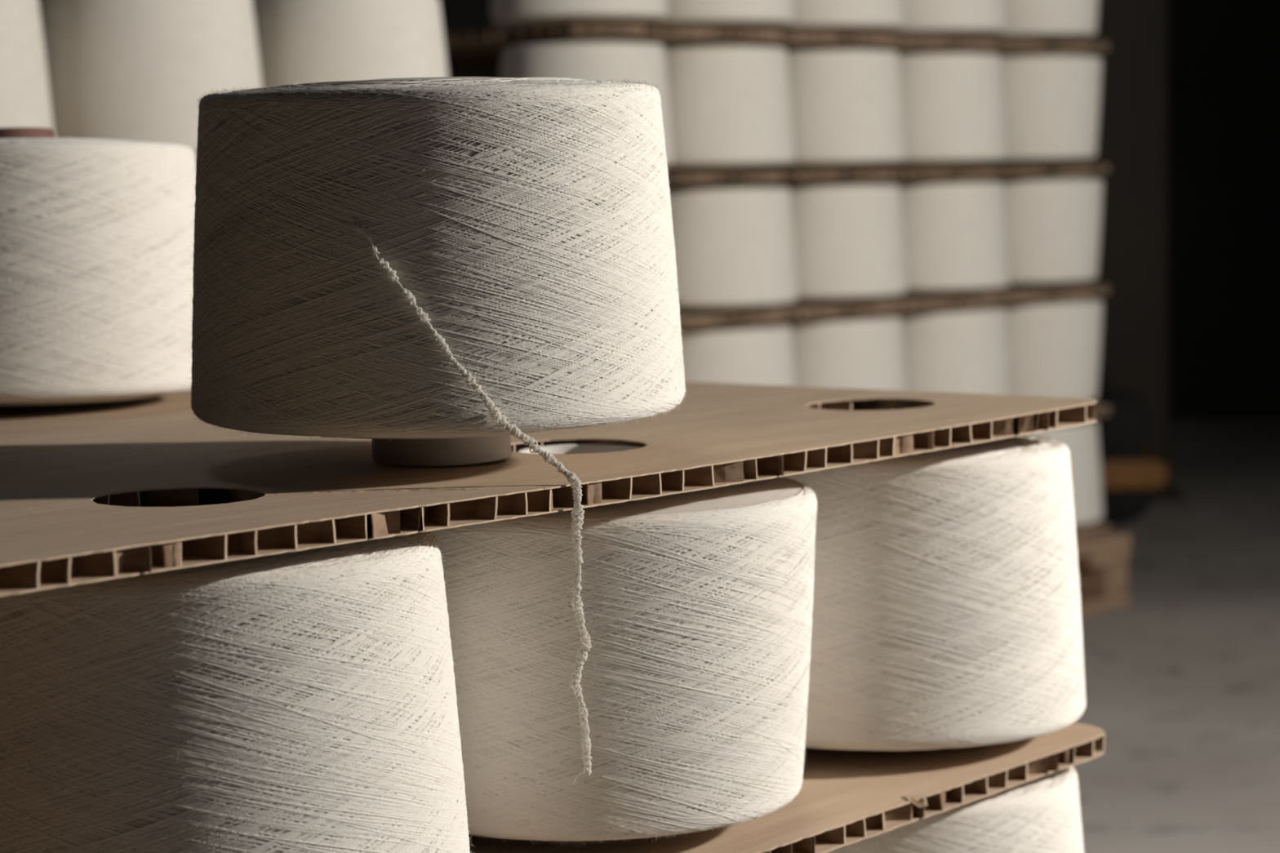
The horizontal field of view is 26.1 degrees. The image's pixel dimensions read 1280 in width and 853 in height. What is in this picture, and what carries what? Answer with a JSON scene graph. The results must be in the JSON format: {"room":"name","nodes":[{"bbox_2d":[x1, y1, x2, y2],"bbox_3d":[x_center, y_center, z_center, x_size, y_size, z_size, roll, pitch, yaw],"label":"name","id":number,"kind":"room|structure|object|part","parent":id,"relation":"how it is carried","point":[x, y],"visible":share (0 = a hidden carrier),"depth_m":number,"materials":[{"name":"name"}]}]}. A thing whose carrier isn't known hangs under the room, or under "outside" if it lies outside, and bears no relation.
{"room":"textile factory","nodes":[
{"label":"textile factory","id":0,"kind":"room"},
{"bbox_2d":[439,0,1279,420],"bbox_3d":[-0.837,-1.975,6.947,8.400,4.000,0.200,-1,5,0],"label":"wall","id":1,"kind":"structure","parent":0,"point":[1224,55],"depth_m":6.98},
{"bbox_2d":[1071,418,1279,852],"bbox_3d":[-0.790,0.524,2.156,8.400,0.100,10.200,-1,5,0],"label":"floor","id":2,"kind":"structure","parent":0,"point":[1182,680],"depth_m":3.61,"materials":[{"name":"concrete"}]},
{"bbox_2d":[960,0,1185,501],"bbox_3d":[0.805,-1.854,5.299,0.430,4.000,0.250,-1,5,0],"label":"pillar","id":3,"kind":"structure","parent":2,"relation":"on","point":[1133,138],"depth_m":5.33,"materials":[{"name":"brown paint"}]},
{"bbox_3d":[0.843,0.131,5.481,0.430,0.012,0.250,-1,5,0],"label":"plate","id":4,"kind":"part","parent":3,"relation":"part of","materials":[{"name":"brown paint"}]},
{"bbox_2d":[1076,531,1131,616],"bbox_3d":[0.020,0.234,4.008,0.915,0.109,1.098,4,7,43],"label":"wooden pallet","id":5,"kind":"object","parent":2,"relation":"on","point":[1102,559],"visible":0.06,"depth_m":4.06,"materials":[{"name":"brown wood"}]},
{"bbox_2d":[1075,523,1111,540],"bbox_3d":[-0.004,0.174,3.994,0.918,0.013,1.109,4,7,43],"label":"board","id":6,"kind":"object","parent":5,"relation":"on","point":[1091,530],"visible":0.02,"depth_m":4.06,"materials":[{"name":"cardboard"}]},
{"bbox_2d":[1029,422,1103,525],"bbox_3d":[0.576,0.064,4.089,0.215,0.169,0.216,-1,5,0],"label":"cone","id":7,"kind":"object","parent":6,"relation":"on","point":[1082,441],"visible":0.23,"depth_m":4.01,"materials":[{"name":"cream cotton yarn"},{"name":"grey paper"}]},
{"bbox_3d":[-0.062,0.139,3.410,0.216,0.169,0.215,-1,5,0],"label":"cone","id":8,"kind":"object","parent":6,"relation":"on","visible":0},
{"bbox_2d":[1094,404,1110,416],"bbox_3d":[-0.007,-0.002,3.978,0.918,0.013,1.109,4,7,43],"label":"board","id":9,"kind":"object","parent":8,"relation":"on","point":[1100,410],"visible":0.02,"depth_m":4.05,"materials":[{"name":"cardboard"}]},
{"bbox_2d":[680,322,795,386],"bbox_3d":[0.097,-0.056,3.564,0.215,0.169,0.216,-1,5,0],"label":"cone","id":10,"kind":"object","parent":9,"relation":"on","point":[753,353],"visible":0.27,"depth_m":3.47,"materials":[{"name":"white fabric"}]},
{"bbox_2d":[762,313,906,391],"bbox_3d":[0.254,-0.074,3.733,0.216,0.169,0.216,-1,5,0],"label":"cone","id":11,"kind":"object","parent":9,"relation":"on","point":[859,351],"visible":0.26,"depth_m":3.64,"materials":[{"name":"white fabric"}]},
{"bbox_2d":[875,305,1011,395],"bbox_3d":[0.417,-0.093,3.903,0.215,0.169,0.216,-1,5,0],"label":"cone","id":12,"kind":"object","parent":9,"relation":"on","point":[961,349],"visible":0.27,"depth_m":3.81,"materials":[{"name":"cream cotton yarn"},{"name":"grey paper"}]},
{"bbox_2d":[982,296,1102,399],"bbox_3d":[0.573,-0.112,4.073,0.216,0.169,0.216,-1,5,0],"label":"cone","id":13,"kind":"object","parent":9,"relation":"on","point":[1054,344],"visible":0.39,"depth_m":3.98,"materials":[{"name":"cream cotton yarn"},{"name":"grey paper"}]},
{"bbox_3d":[-0.064,-0.037,3.394,0.216,0.169,0.215,-1,5,0],"label":"cone","id":14,"kind":"object","parent":9,"relation":"on","visible":0},
{"bbox_2d":[680,284,1110,328],"bbox_3d":[-0.010,-0.178,3.962,0.918,0.013,1.109,4,7,43],"label":"board","id":15,"kind":"object","parent":14,"relation":"on","point":[1008,294],"visible":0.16,"depth_m":3.71,"materials":[{"name":"cardboard"}]},
{"bbox_2d":[669,181,797,312],"bbox_3d":[0.094,-0.232,3.548,0.215,0.169,0.216,-1,5,0],"label":"cone","id":16,"kind":"object","parent":15,"relation":"on","point":[735,249],"visible":0.71,"depth_m":3.45,"materials":[{"name":"white fabric"}]},
{"bbox_2d":[731,179,809,186],"bbox_3d":[0.224,-0.311,4.380,0.216,0.169,0.216,-1,5,0],"label":"cone","id":17,"kind":"object","parent":15,"relation":"on","point":[766,183],"visible":0.08,"depth_m":4.32,"materials":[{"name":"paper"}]},
{"bbox_2d":[767,178,906,304],"bbox_3d":[0.251,-0.251,3.717,0.216,0.169,0.216,-1,5,0],"label":"cone","id":18,"kind":"object","parent":15,"relation":"on","point":[849,239],"visible":0.7,"depth_m":3.62,"materials":[{"name":"white fabric"}]},
{"bbox_2d":[880,177,1009,296],"bbox_3d":[0.411,-0.269,3.887,0.216,0.169,0.216,-1,5,0],"label":"cone","id":19,"kind":"object","parent":15,"relation":"on","point":[955,233],"visible":0.66,"depth_m":3.79,"materials":[{"name":"cream cotton yarn"},{"name":"grey paper"}]},
{"bbox_2d":[971,174,1102,288],"bbox_3d":[0.571,-0.288,4.056,0.215,0.169,0.216,-1,5,0],"label":"cone","id":20,"kind":"object","parent":15,"relation":"on","point":[1054,221],"visible":0.69,"depth_m":3.96,"materials":[{"name":"cream cotton yarn"},{"name":"grey paper"}]},
{"bbox_2d":[667,164,1110,182],"bbox_3d":[-0.013,-0.354,3.946,0.918,0.013,1.109,4,7,43],"label":"board","id":21,"kind":"object","parent":20,"relation":"on","point":[1050,170],"visible":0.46,"depth_m":3.67,"materials":[{"name":"cardboard"}]},
{"bbox_2d":[499,35,673,164],"bbox_3d":[-0.068,-0.389,3.362,0.215,0.169,0.215,-1,5,0],"label":"cone","id":22,"kind":"object","parent":21,"relation":"on","point":[588,58],"visible":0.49,"depth_m":3.27,"materials":[{"name":"white fabric"}]},
{"bbox_2d":[664,40,794,173],"bbox_3d":[0.089,-0.408,3.531,0.216,0.169,0.216,-1,5,0],"label":"cone","id":23,"kind":"object","parent":21,"relation":"on","point":[730,105],"visible":0.69,"depth_m":3.44,"materials":[{"name":"white fabric"}]},
{"bbox_2d":[754,167,799,171],"bbox_3d":[0.221,-0.487,4.363,0.216,0.169,0.216,-1,5,0],"label":"cone","id":24,"kind":"object","parent":21,"relation":"on","point":[765,169],"visible":0.07,"depth_m":4.34,"materials":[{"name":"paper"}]},
{"bbox_2d":[768,44,906,171],"bbox_3d":[0.248,-0.427,3.701,0.216,0.169,0.216,-1,5,0],"label":"cone","id":25,"kind":"object","parent":21,"relation":"on","point":[846,104],"visible":0.66,"depth_m":3.60,"materials":[{"name":"white fabric"}]},
{"bbox_2d":[880,48,1007,169],"bbox_3d":[0.406,-0.445,3.871,0.216,0.169,0.216,-1,5,0],"label":"cone","id":26,"kind":"object","parent":21,"relation":"on","point":[953,103],"visible":0.67,"depth_m":3.77,"materials":[{"name":"white fabric"}]},
{"bbox_2d":[990,51,1102,167],"bbox_3d":[0.566,-0.464,4.040,0.216,0.169,0.216,-1,5,0],"label":"cone","id":27,"kind":"object","parent":21,"relation":"on","point":[1051,100],"visible":0.65,"depth_m":3.94,"materials":[{"name":"cream cotton yarn"},{"name":"grey paper"}]},
{"bbox_2d":[443,23,1109,71],"bbox_3d":[-0.017,-0.530,3.929,0.918,0.013,1.109,4,7,43],"label":"board","id":28,"kind":"object","parent":27,"relation":"on","point":[470,51],"visible":0.34,"depth_m":3.54,"materials":[{"name":"cardboard"}]},
{"bbox_2d":[490,0,667,26],"bbox_3d":[-0.075,-0.566,3.345,0.215,0.169,0.215,-1,5,0],"label":"cone","id":29,"kind":"object","parent":28,"relation":"on","point":[526,13],"visible":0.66,"depth_m":3.27,"materials":[{"name":"white fabric"}]},
{"bbox_2d":[636,0,794,29],"bbox_3d":[0.088,-0.584,3.515,0.215,0.169,0.216,-1,5,0],"label":"cone","id":30,"kind":"object","parent":28,"relation":"on","point":[724,14],"visible":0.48,"depth_m":3.43,"materials":[{"name":"white fabric"}]},
{"bbox_2d":[763,0,905,34],"bbox_3d":[0.244,-0.603,3.685,0.215,0.169,0.216,-1,5,0],"label":"cone","id":31,"kind":"object","parent":28,"relation":"on","point":[848,16],"visible":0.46,"depth_m":3.60,"materials":[{"name":"white fabric"}]},
{"bbox_2d":[869,0,1007,38],"bbox_3d":[0.403,-0.621,3.854,0.216,0.169,0.216,-1,5,0],"label":"cone","id":32,"kind":"object","parent":28,"relation":"on","point":[953,19],"visible":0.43,"depth_m":3.76,"materials":[{"name":"white fabric"}]},
{"bbox_2d":[970,0,1098,40],"bbox_3d":[0.564,-0.640,4.024,0.216,0.169,0.216,-1,5,0],"label":"cone","id":33,"kind":"object","parent":28,"relation":"on","point":[1026,20],"visible":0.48,"depth_m":3.94,"materials":[{"name":"white fabric"}]},
{"bbox_2d":[1042,161,1168,524],"bbox_3d":[0.318,-0.436,5.042,1.258,1.242,0.400,-1,5,0],"label":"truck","id":34,"kind":"object","parent":2,"relation":"on","point":[1131,477],"visible":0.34,"depth_m":5.01,"materials":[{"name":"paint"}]},
{"bbox_3d":[-0.443,0.457,1.371,0.915,0.164,1.098,3,7,40],"label":"wooden pallet","id":35,"kind":"object","parent":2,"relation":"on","visible":0},
{"bbox_3d":[-0.444,0.369,1.363,0.918,0.013,1.108,3,7,40],"label":"board","id":36,"kind":"object","parent":35,"relation":"on","visible":0},
{"bbox_2d":[826,766,1084,852],"bbox_3d":[0.135,0.261,1.488,0.217,0.182,0.217,0,5,13],"label":"cone","id":37,"kind":"object","parent":36,"relation":"on","point":[1041,815],"visible":0.27,"depth_m":1.40,"materials":[{"name":"beige fabric"}]},
{"bbox_2d":[468,722,1105,852],"bbox_3d":[-0.447,0.193,1.347,0.919,0.013,1.109,3,7,40],"label":"board","id":38,"kind":"object","parent":37,"relation":"on","point":[847,797],"visible":0.16,"depth_m":1.35,"materials":[{"name":"cardboard"}]},
{"bbox_2d":[0,531,474,852],"bbox_3d":[-0.178,0.124,1.111,0.220,0.180,0.219,1,6,26],"label":"cone","id":39,"kind":"object","parent":38,"relation":"on","point":[303,701],"visible":0.81,"depth_m":1.02,"materials":[{"name":"beige fabric"}]},
{"bbox_2d":[430,443,822,845],"bbox_3d":[-0.025,0.097,1.291,0.220,0.174,0.219,-1,5,-1],"label":"cone","id":40,"kind":"object","parent":38,"relation":"on","point":[697,607],"visible":0.69,"depth_m":1.20,"materials":[{"name":"beige fabric"}]},
{"bbox_2d":[781,434,1086,751],"bbox_3d":[0.128,0.086,1.472,0.217,0.178,0.217,-4,6,-32],"label":"cone","id":41,"kind":"object","parent":38,"relation":"on","point":[947,611],"visible":0.53,"depth_m":1.37,"materials":[{"name":"beige fabric"}]},
{"bbox_2d":[0,381,1097,596],"bbox_3d":[-0.455,0.017,1.326,0.918,0.013,1.107,3,7,40],"label":"board","id":42,"kind":"object","parent":41,"relation":"on","point":[91,492],"visible":0.59,"depth_m":1.20,"materials":[{"name":"cardboard"}]},
{"bbox_2d":[0,127,195,411],"bbox_3d":[-0.349,-0.082,1.552,0.217,0.170,0.217,-4,6,-28],"label":"cone","id":43,"kind":"object","parent":42,"relation":"on","point":[96,255],"visible":0.8,"depth_m":1.47,"materials":[{"name":"beige fabric"}]},
{"bbox_2d":[188,76,687,466],"bbox_3d":[-0.089,-0.069,1.214,0.220,0.169,0.220,0,5,7],"label":"cone","id":44,"kind":"object","parent":42,"relation":"on","point":[530,220],"visible":0.99,"depth_m":1.12,"materials":[{"name":"beige fabric"}]},
{"bbox_2d":[351,222,592,783],"bbox_3d":[-0.068,0.033,1.118,0.094,0.231,0.012,-1,5,-2],"label":"yarn end","id":45,"kind":"object","parent":44,"relation":"hanging from","point":[510,428],"visible":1,"depth_m":1.12,"materials":[{"name":"white fabric"}]},
{"bbox_3d":[-0.289,-0.166,2.746,0.215,0.164,0.215,-1,5,0],"label":"cone","id":46,"kind":"object","parent":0,"visible":0},
{"bbox_3d":[-0.874,-0.233,2.636,0.918,0.013,1.108,4,7,43],"label":"board","id":47,"kind":"object","parent":46,"relation":"on","visible":0},
{"bbox_2d":[0,0,54,137],"bbox_3d":[-0.619,-0.307,2.385,0.216,0.176,0.216,-2,5,0],"label":"cone","id":48,"kind":"object","parent":47,"relation":"on","point":[24,91],"visible":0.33,"depth_m":2.34,"materials":[{"name":"cream cotton"},{"name":"paper"}]},
{"bbox_2d":[38,0,262,159],"bbox_3d":[-0.456,-0.326,2.557,0.216,0.176,0.216,-2,5,0],"label":"cone","id":49,"kind":"object","parent":47,"relation":"on","point":[133,70],"visible":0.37,"depth_m":2.46,"materials":[{"name":"cream cotton"},{"name":"grey paper"}]},
{"bbox_2d":[252,0,448,87],"bbox_3d":[-0.294,-0.345,2.729,0.216,0.176,0.216,-2,5,0],"label":"cone","id":50,"kind":"object","parent":47,"relation":"on","point":[300,42],"visible":0.33,"depth_m":2.63,"materials":[{"name":"cream cotton"},{"name":"grey paper"}]}
]}

